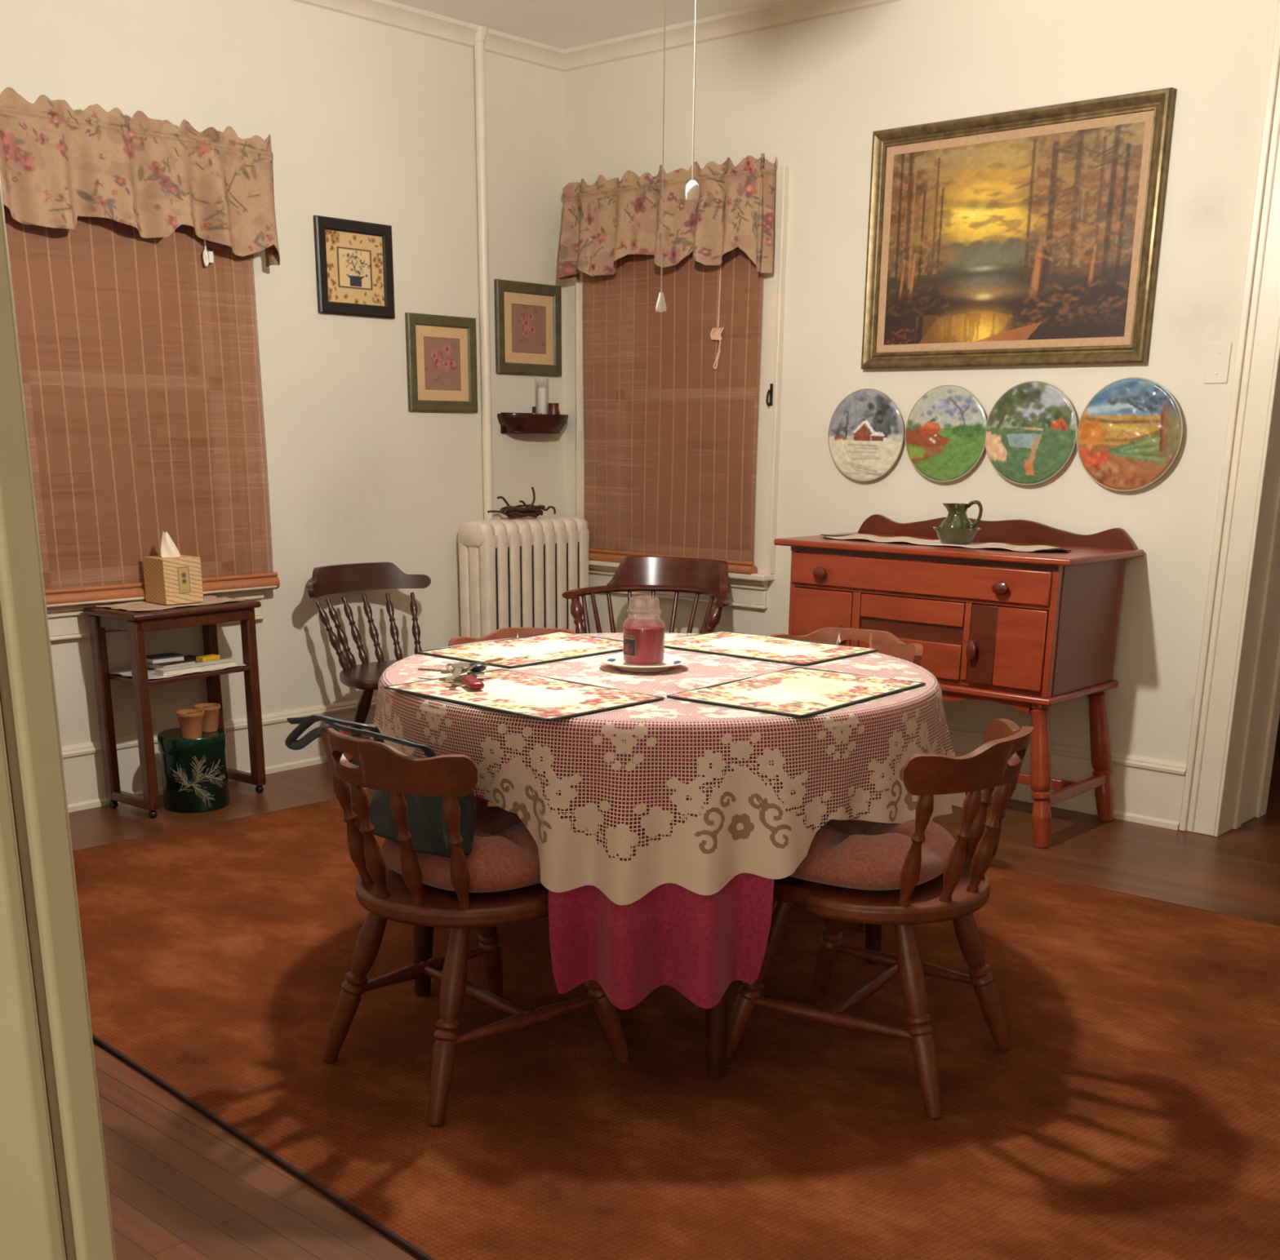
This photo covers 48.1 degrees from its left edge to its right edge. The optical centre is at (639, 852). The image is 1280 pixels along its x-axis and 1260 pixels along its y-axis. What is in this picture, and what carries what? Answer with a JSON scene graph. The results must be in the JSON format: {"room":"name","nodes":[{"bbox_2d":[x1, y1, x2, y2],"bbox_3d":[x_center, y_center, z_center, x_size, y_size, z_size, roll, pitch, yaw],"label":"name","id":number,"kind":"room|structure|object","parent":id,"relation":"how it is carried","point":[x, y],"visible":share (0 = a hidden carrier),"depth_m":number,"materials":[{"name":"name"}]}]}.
{"room":"dining room","nodes":[
{"label":"dining room","id":0,"kind":"room"},
{"bbox_2d":[0,601,76,1259],"bbox_3d":[-0.883,-0.557,1.497,5.740,2.735,0.035,15,22,39],"label":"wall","id":1,"kind":"structure","parent":0,"point":[6,701],"depth_m":1.39,"materials":[{"name":"beige paint"}]},
{"bbox_2d":[0,175,116,1259],"bbox_3d":[-0.666,-0.313,1.358,0.275,2.350,0.067,15,22,39],"label":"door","id":2,"kind":"structure","parent":1,"relation":"in","point":[31,1228],"depth_m":1.38,"materials":[{"name":"paint"}]},
{"bbox_2d":[0,0,565,746],"bbox_3d":[-1.717,-1.563,4.880,0.200,2.735,4.365,15,22,39],"label":"wall","id":3,"kind":"structure","parent":0,"point":[365,120],"depth_m":5.36,"materials":[{"name":"beige paint"}]},
{"bbox_2d":[4,111,277,641],"bbox_3d":[-1.727,-1.558,4.779,0.235,1.618,0.965,15,22,39],"label":"window","id":4,"kind":"structure","parent":3,"relation":"in","point":[64,623],"depth_m":4.86,"materials":[{"name":"white paint"}]},
{"bbox_2d":[0,86,279,266],"bbox_3d":[-1.587,-2.132,4.548,0.147,0.416,1.013,15,22,39],"label":"valance","id":5,"kind":"object","parent":4,"relation":"attached to","point":[59,165],"visible":1,"depth_m":4.51,"materials":[{"name":"fabric"}]},
{"bbox_2d":[3,204,279,608],"bbox_3d":[-1.661,-1.559,4.714,0.060,1.438,0.986,15,22,39],"label":"bamboo blind","id":6,"kind":"object","parent":4,"relation":"attached to","point":[136,427],"visible":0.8,"depth_m":4.74,"materials":[{"name":"brown wood"}]},
{"bbox_2d":[61,696,382,813],"bbox_3d":[-1.672,-0.329,5.135,0.024,0.224,4.045,15,22,39],"label":"baseboard","id":7,"kind":"structure","parent":3,"relation":"attached to","point":[83,771],"depth_m":5.30,"materials":[{"name":"white paint"}]},
{"bbox_2d":[313,215,395,319],"bbox_3d":[-1.052,-2.162,5.303,0.019,0.328,0.345,15,22,39],"label":"framed piece","id":8,"kind":"object","parent":3,"relation":"attached to","point":[354,264],"visible":1,"depth_m":5.30,"materials":[{"name":"black paint"}]},
{"bbox_2d":[324,229,384,306],"bbox_3d":[-1.056,-2.163,5.307,0.006,0.248,0.265,15,22,39],"label":"print","id":9,"kind":"object","parent":8,"relation":"attached to","point":[354,259],"depth_m":5.30,"materials":[{"name":"paper"}]},
{"bbox_2d":[293,0,564,71],"bbox_3d":[-1.636,-2.810,4.392,0.055,0.066,4.045,15,22,39],"label":"trim","id":10,"kind":"structure","parent":3,"relation":"attached to","point":[387,12],"depth_m":5.36,"materials":[{"name":"white paint"}]},
{"bbox_2d":[404,312,477,412],"bbox_3d":[-0.783,-1.940,5.688,0.019,0.362,0.352,15,22,39],"label":"print","id":11,"kind":"object","parent":3,"relation":"attached to","point":[442,350],"visible":1,"depth_m":5.68,"materials":[{"name":"grey paint"}]},
{"bbox_2d":[493,279,561,376],"bbox_3d":[-0.463,-2.188,5.988,0.019,0.362,0.372,15,22,39],"label":"print","id":12,"kind":"object","parent":3,"relation":"attached to","point":[528,315],"visible":1,"depth_m":5.98,"materials":[{"name":"grey paint"}]},
{"bbox_2d":[497,412,568,434],"bbox_3d":[-0.431,-1.818,6.070,0.108,0.085,0.372,15,22,39],"label":"wall shelf","id":13,"kind":"object","parent":3,"relation":"attached to","point":[509,422],"visible":0.98,"depth_m":5.99,"materials":[{"name":"brown wood"}]},
{"bbox_2d":[532,406,536,413],"bbox_3d":[-0.444,-1.824,6.018,0.024,0.096,0.024,15,22,39],"label":"bottle","id":14,"kind":"object","parent":13,"relation":"on","point":[534,408],"visible":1,"depth_m":6.00,"materials":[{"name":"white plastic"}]},
{"bbox_2d":[537,387,546,413],"bbox_3d":[-0.413,-1.900,6.072,0.060,0.212,0.060,15,22,39],"label":"candle","id":15,"kind":"object","parent":13,"relation":"on","point":[542,392],"visible":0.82,"depth_m":6.05,"materials":[{"name":"white wax"}]},
{"bbox_2d":[546,403,559,414],"bbox_3d":[-0.369,-1.863,6.125,0.054,0.112,0.054,15,22,39],"label":"jar","id":16,"kind":"object","parent":13,"relation":"on","point":[553,409],"visible":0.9,"depth_m":6.10,"materials":[{"name":"brown ceramic"}]},
{"bbox_2d":[390,0,779,48],"bbox_3d":[0.689,-1.964,1.308,8.200,0.100,12.400,15,22,39],"label":"ceiling","id":17,"kind":"structure","parent":0,"point":[560,24],"depth_m":5.29,"materials":[{"name":"paint"}]},
{"bbox_2d":[655,0,699,311],"bbox_3d":[-0.053,-1.754,2.935,1.278,1.237,1.278,15,22,39],"label":"pull cords","id":18,"kind":"object","parent":17,"relation":"hanging from","point":[692,189],"visible":1,"depth_m":2.92,"materials":[{"name":"white plastic"}]},
{"bbox_2d":[68,715,1279,1259],"bbox_3d":[0.662,0.755,2.110,8.200,0.100,12.400,15,22,39],"label":"floor","id":19,"kind":"structure","parent":0,"point":[183,1186],"depth_m":2.82,"materials":[{"name":"brown wood"}]},
{"bbox_2d":[83,596,266,818],"bbox_3d":[-1.578,-0.510,4.937,0.285,0.684,0.510,12,20,35],"label":"side table","id":20,"kind":"object","parent":19,"relation":"on","point":[136,623],"visible":0.8,"depth_m":4.80,"materials":[{"name":"brown wood"}]},
{"bbox_2d":[95,595,245,611],"bbox_3d":[-1.581,-0.844,4.844,0.236,0.004,0.439,12,20,35],"label":"mat","id":21,"kind":"object","parent":20,"relation":"on","point":[140,606],"visible":0.77,"depth_m":4.79,"materials":[{"name":"fabric"}]},
{"bbox_2d":[142,531,203,604],"bbox_3d":[-1.576,-0.963,4.826,0.139,0.235,0.138,16,22,41],"label":"tissue box","id":22,"kind":"object","parent":21,"relation":"on","point":[171,578],"visible":1,"depth_m":4.79,"materials":[{"name":"cardboard"}]},
{"bbox_2d":[109,663,245,679],"bbox_3d":[-1.583,-0.630,4.907,0.242,0.004,0.408,12,20,35],"label":"cloth","id":23,"kind":"object","parent":20,"relation":"on","point":[127,673],"visible":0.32,"depth_m":4.81,"materials":[{"name":"white fabric"}]},
{"bbox_2d":[146,654,197,670],"bbox_3d":[-1.601,-0.655,4.952,0.110,0.022,0.200,11,19,32],"label":"book","id":24,"kind":"object","parent":23,"relation":"on","point":[189,659],"visible":0.46,"depth_m":4.89,"materials":[{"name":"paper"}]},
{"bbox_2d":[146,653,186,665],"bbox_3d":[-1.633,-0.664,4.904,0.084,0.020,0.124,15,22,40],"label":"book","id":25,"kind":"object","parent":24,"relation":"on","point":[166,658],"visible":0.77,"depth_m":4.88,"materials":[{"name":"blue paper"}]},
{"bbox_2d":[154,658,236,676],"bbox_3d":[-1.508,-0.630,4.875,0.048,0.020,0.300,12,20,35],"label":"booklet","id":26,"kind":"object","parent":23,"relation":"on","point":[185,668],"visible":1,"depth_m":4.85,"materials":[{"name":"white paper"}]},
{"bbox_2d":[195,654,220,662],"bbox_3d":[-1.496,-0.664,4.966,0.036,0.034,0.076,11,19,31],"label":"box","id":27,"kind":"object","parent":23,"relation":"on","point":[210,657],"visible":0.56,"depth_m":4.95,"materials":[{"name":"yellow cardboard"}]},
{"bbox_2d":[109,666,250,685],"bbox_3d":[-1.582,-0.619,4.910,0.250,0.015,0.418,12,20,35],"label":"shelf","id":28,"kind":"object","parent":20,"relation":"attached to","point":[246,669],"depth_m":4.80,"materials":[{"name":"brown wood"}]},
{"bbox_2d":[157,728,230,813],"bbox_3d":[-1.536,-0.287,4.941,0.225,0.256,0.225,15,22,39],"label":"round tin","id":29,"kind":"object","parent":19,"relation":"on","point":[194,772],"visible":0.98,"depth_m":4.86,"materials":[{"name":"green metal"}]},
{"bbox_2d":[176,709,204,739],"bbox_3d":[-1.509,-0.430,4.819,0.090,0.088,0.089,15,22,39],"label":"clay pot","id":30,"kind":"object","parent":29,"relation":"on","point":[191,721],"visible":1,"depth_m":4.79,"materials":[{"name":"orange ceramic"}]},
{"bbox_2d":[192,702,220,732],"bbox_3d":[-1.487,-0.463,4.929,0.090,0.088,0.089,15,22,39],"label":"clay pot","id":31,"kind":"object","parent":29,"relation":"on","point":[211,710],"visible":0.84,"depth_m":4.91,"materials":[{"name":"orange ceramic"}]},
{"bbox_2d":[306,562,431,763],"bbox_3d":[-0.891,-0.676,5.395,0.640,0.767,0.582,15,22,39],"label":"chair","id":32,"kind":"object","parent":19,"relation":"on","point":[342,578],"visible":0.62,"depth_m":5.46,"materials":[{"name":"brown wood"}]},
{"bbox_2d":[473,26,493,519],"bbox_3d":[-0.630,-1.849,5.873,0.076,2.742,0.076,15,22,39],"label":"pipe","id":33,"kind":"object","parent":19,"relation":"on","point":[479,39],"visible":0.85,"depth_m":5.71,"materials":[{"name":"white metal"}]},
{"bbox_2d":[457,515,589,638],"bbox_3d":[-0.520,-0.956,6.098,0.183,0.907,0.720,15,22,39],"label":"radiator","id":34,"kind":"object","parent":19,"relation":"on","point":[514,573],"visible":0.42,"depth_m":5.94,"materials":[{"name":"beige metal"}]},
{"bbox_2d":[487,487,555,519],"bbox_3d":[-0.490,-1.459,5.975,0.106,0.125,0.390,15,22,39],"label":"vine","id":35,"kind":"object","parent":34,"relation":"on","point":[531,510],"visible":1,"depth_m":5.95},
{"bbox_2d":[561,556,733,635],"bbox_3d":[0.054,-0.738,5.613,0.690,0.779,0.597,7,18,22],"label":"armchair","id":36,"kind":"object","parent":19,"relation":"on","point":[708,577],"visible":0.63,"depth_m":5.71,"materials":[{"name":"brown wood"}]},
{"bbox_2d":[72,791,1279,1259],"bbox_3d":[0.260,0.322,3.368,4.482,0.011,2.762,15,22,39],"label":"area rug","id":37,"kind":"object","parent":19,"relation":"on","point":[1131,1111],"visible":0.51,"depth_m":2.89,"materials":[{"name":"brown carpet"}]},
{"bbox_2d":[320,722,630,1126],"bbox_3d":[-0.356,0.090,2.856,0.518,0.720,0.456,-14,22,-41],"label":"dining chair","id":38,"kind":"object","parent":37,"relation":"on","point":[386,894],"visible":0.88,"depth_m":2.68,"materials":[{"name":"brown wood"}]},
{"bbox_2d":[381,806,541,893],"bbox_3d":[-0.311,-0.012,2.869,0.380,0.100,0.388,-14,22,-41],"label":"seat cushion","id":39,"kind":"object","parent":38,"relation":"on","point":[504,856],"visible":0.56,"depth_m":2.72,"materials":[{"name":"fabric"}]},
{"bbox_2d":[284,714,475,858],"bbox_3d":[-0.487,-0.142,2.717,0.231,0.259,0.372,-14,22,-41],"label":"handbag","id":40,"kind":"object","parent":39,"relation":"on","point":[427,825],"visible":0.62,"depth_m":2.68,"materials":[{"name":"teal leather"}]},
{"bbox_2d":[448,627,577,807],"bbox_3d":[-0.313,-0.215,3.893,0.456,0.720,0.518,2,16,3],"label":"dining chair","id":41,"kind":"object","parent":37,"relation":"on","point":[504,633],"visible":0.07,"depth_m":4.01,"materials":[{"name":"brown wood"}]},
{"bbox_2d":[413,804,882,1079],"bbox_3d":[0.040,-0.053,3.318,1.204,0.733,1.204,11,19,31],"label":"dining table","id":42,"kind":"object","parent":37,"relation":"on","point":[717,1016],"visible":0.19,"depth_m":2.89,"materials":[{"name":"brown wood"}]},
{"bbox_2d":[378,635,948,1009],"bbox_3d":[0.044,-0.155,3.276,1.248,0.518,1.248,15,22,39],"label":"undercloth","id":43,"kind":"object","parent":42,"relation":"on","point":[695,945],"visible":0.43,"depth_m":2.70,"materials":[{"name":"pink fabric"}]},
{"bbox_2d":[364,632,965,905],"bbox_3d":[0.055,-0.254,3.252,1.278,0.324,1.253,15,22,39],"label":"lace tablecloth","id":44,"kind":"object","parent":43,"relation":"on","point":[744,827],"visible":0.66,"depth_m":2.68,"materials":[{"name":"beige fabric"}]},
{"bbox_2d":[416,631,623,668],"bbox_3d":[-0.249,-0.493,3.467,0.323,0.005,0.488,14,21,39],"label":"placemat","id":45,"kind":"object","parent":44,"relation":"on","point":[554,646],"visible":0.96,"depth_m":3.44,"materials":[{"name":"fabric"}]},
{"bbox_2d":[383,669,664,721],"bbox_3d":[-0.238,-0.322,2.885,0.488,0.005,0.323,15,22,40],"label":"placemat","id":46,"kind":"object","parent":44,"relation":"on","point":[520,694],"visible":0.96,"depth_m":2.86,"materials":[{"name":"fabric"}]},
{"bbox_2d":[417,657,502,689],"bbox_3d":[-0.351,-0.380,2.997,0.156,0.037,0.248,-8,19,-27],"label":"keys","id":47,"kind":"object","parent":46,"relation":"on","point":[476,668],"visible":1,"depth_m":2.98,"materials":[{"name":"metal"}]},
{"bbox_2d":[599,653,688,671],"bbox_3d":[0.008,-0.424,3.214,0.198,0.019,0.198,15,22,39],"label":"plate","id":48,"kind":"object","parent":44,"relation":"on","point":[617,660],"visible":0.79,"depth_m":3.20,"materials":[{"name":"white ceramic"}]},
{"bbox_2d":[623,622,663,665],"bbox_3d":[0.009,-0.495,3.192,0.093,0.150,0.094,15,22,39],"label":"candle","id":49,"kind":"object","parent":48,"relation":"on","point":[643,642],"visible":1,"depth_m":3.17,"materials":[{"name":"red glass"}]},
{"bbox_2d":[663,631,878,666],"bbox_3d":[0.294,-0.507,3.531,0.488,0.005,0.323,14,21,39],"label":"placemat","id":50,"kind":"object","parent":44,"relation":"on","point":[779,650],"visible":0.99,"depth_m":3.51,"materials":[{"name":"fabric"}]},
{"bbox_2d":[666,666,925,717],"bbox_3d":[0.329,-0.335,2.949,0.323,0.005,0.488,13,21,37],"label":"placemat","id":51,"kind":"object","parent":44,"relation":"on","point":[797,691],"visible":1,"depth_m":2.92,"materials":[{"name":"fabric"}]},
{"bbox_2d":[769,627,923,931],"bbox_3d":[0.507,-0.227,3.958,0.456,0.720,0.518,8,18,24],"label":"dining chair","id":52,"kind":"object","parent":37,"relation":"on","point":[886,643],"visible":0.23,"depth_m":4.03,"materials":[{"name":"brown wood"}]},
{"bbox_2d":[725,719,1033,1118],"bbox_3d":[0.496,0.086,2.898,0.518,0.720,0.456,11,19,32],"label":"dining chair","id":53,"kind":"object","parent":37,"relation":"on","point":[963,888],"visible":0.94,"depth_m":2.74,"materials":[{"name":"brown wood"}]},
{"bbox_2d":[788,807,955,890],"bbox_3d":[0.443,-0.015,2.906,0.380,0.100,0.388,11,19,32],"label":"seat cushion","id":54,"kind":"object","parent":53,"relation":"on","point":[858,855],"visible":0.73,"depth_m":2.76,"materials":[{"name":"fabric"}]},
{"bbox_2d":[773,514,1143,848],"bbox_3d":[1.052,-0.639,4.943,1.117,0.986,0.550,15,22,39],"label":"sideboard","id":55,"kind":"object","parent":19,"relation":"on","point":[1031,633],"visible":0.72,"depth_m":4.64,"materials":[{"name":"red wood"}]},
{"bbox_2d":[820,533,1071,551],"bbox_3d":[1.004,-1.045,4.822,0.940,0.008,0.206,15,22,39],"label":"table runner","id":56,"kind":"object","parent":55,"relation":"on","point":[864,536],"visible":0.98,"depth_m":4.78,"materials":[{"name":"white fabric"}]},
{"bbox_2d":[933,526,981,543],"bbox_3d":[1.053,-1.057,4.774,0.155,0.050,0.155,-12,20,-35],"label":"basin","id":57,"kind":"object","parent":56,"relation":"on","point":[945,535],"visible":0.85,"depth_m":4.72,"materials":[{"name":"green ceramic"}]},
{"bbox_2d":[938,500,982,529],"bbox_3d":[1.055,-1.104,4.758,0.116,0.131,0.116,-7,18,-23],"label":"pitcher","id":58,"kind":"object","parent":57,"relation":"in","point":[957,518],"visible":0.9,"depth_m":4.72,"materials":[{"name":"green ceramic"}]},
{"bbox_2d":[564,0,1278,828],"bbox_3d":[1.947,-1.431,4.553,5.740,2.735,0.385,15,22,39],"label":"wall","id":59,"kind":"structure","parent":0,"point":[811,95],"depth_m":4.87,"materials":[{"name":"beige paint"}]},
{"bbox_2d":[575,165,789,608],"bbox_3d":[0.160,-1.863,5.875,1.100,1.618,0.235,15,22,39],"label":"window","id":60,"kind":"structure","parent":59,"relation":"in","point":[749,591],"depth_m":5.63,"materials":[{"name":"white paint"}]},
{"bbox_2d":[557,153,776,280],"bbox_3d":[0.075,-2.447,5.574,1.040,0.411,0.147,15,22,39],"label":"valance","id":61,"kind":"object","parent":60,"relation":"attached to","point":[605,221],"visible":1,"depth_m":5.50,"materials":[{"name":"fabric"}]},
{"bbox_2d":[582,247,763,574],"bbox_3d":[0.109,-1.878,5.793,0.946,1.443,0.059,15,22,39],"label":"bamboo blind","id":62,"kind":"object","parent":60,"relation":"attached to","point":[678,416],"visible":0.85,"depth_m":5.80,"materials":[{"name":"brown wood"}]},
{"bbox_2d":[564,0,901,71],"bbox_3d":[1.739,-2.685,4.081,5.540,0.066,0.055,15,22,39],"label":"trim","id":63,"kind":"structure","parent":59,"relation":"attached to","point":[781,12],"depth_m":5.34,"materials":[{"name":"white paint"}]},
{"bbox_2d":[827,388,903,481],"bbox_3d":[0.830,-1.532,5.262,0.327,0.327,0.032,15,22,39],"label":"decorative plate","id":64,"kind":"object","parent":59,"relation":"attached to","point":[865,434],"visible":1,"depth_m":5.25,"materials":[{"name":"ceramic"}]},
{"bbox_2d":[904,385,986,482],"bbox_3d":[1.079,-1.475,5.048,0.328,0.328,0.031,15,22,39],"label":"decorative plate","id":65,"kind":"object","parent":59,"relation":"attached to","point":[945,434],"visible":1,"depth_m":5.04,"materials":[{"name":"ceramic"}]},
{"bbox_2d":[861,87,1176,369],"bbox_3d":[1.209,-2.033,4.767,1.060,0.785,0.038,15,22,39],"label":"framed painting","id":66,"kind":"object","parent":59,"relation":"attached to","point":[1031,236],"visible":1,"depth_m":4.73,"materials":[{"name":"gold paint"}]},
{"bbox_2d":[984,381,1077,484],"bbox_3d":[1.320,-1.416,4.842,0.338,0.338,0.032,15,22,39],"label":"decorative plate","id":67,"kind":"object","parent":59,"relation":"attached to","point":[1031,430],"visible":1,"depth_m":4.83,"materials":[{"name":"ceramic"}]},
{"bbox_2d":[946,726,1186,831],"bbox_3d":[0.729,-0.464,5.672,2.875,0.224,0.024,15,22,39],"label":"baseboard","id":68,"kind":"structure","parent":59,"relation":"attached to","point":[1148,791],"depth_m":4.89,"materials":[{"name":"white paint"}]},
{"bbox_2d":[1076,377,1182,491],"bbox_3d":[1.578,-1.348,4.623,0.353,0.353,0.031,15,22,39],"label":"decorative plate","id":69,"kind":"object","parent":59,"relation":"attached to","point":[1130,433],"visible":1,"depth_m":4.61,"materials":[{"name":"ceramic"}]},
{"bbox_2d":[1204,342,1231,383],"bbox_3d":[1.778,-1.508,4.413,0.072,0.120,0.008,15,22,39],"label":"switch plate","id":70,"kind":"object","parent":59,"relation":"attached to","point":[1218,357],"visible":1,"depth_m":4.41,"materials":[{"name":"beige paint"}]},
{"bbox_2d":[1178,0,1279,837],"bbox_3d":[2.463,-1.293,4.105,1.385,2.734,0.428,15,22,39],"label":"door frame","id":71,"kind":"structure","parent":59,"relation":"in","point":[1236,711],"depth_m":4.52,"materials":[{"name":"white paint"}]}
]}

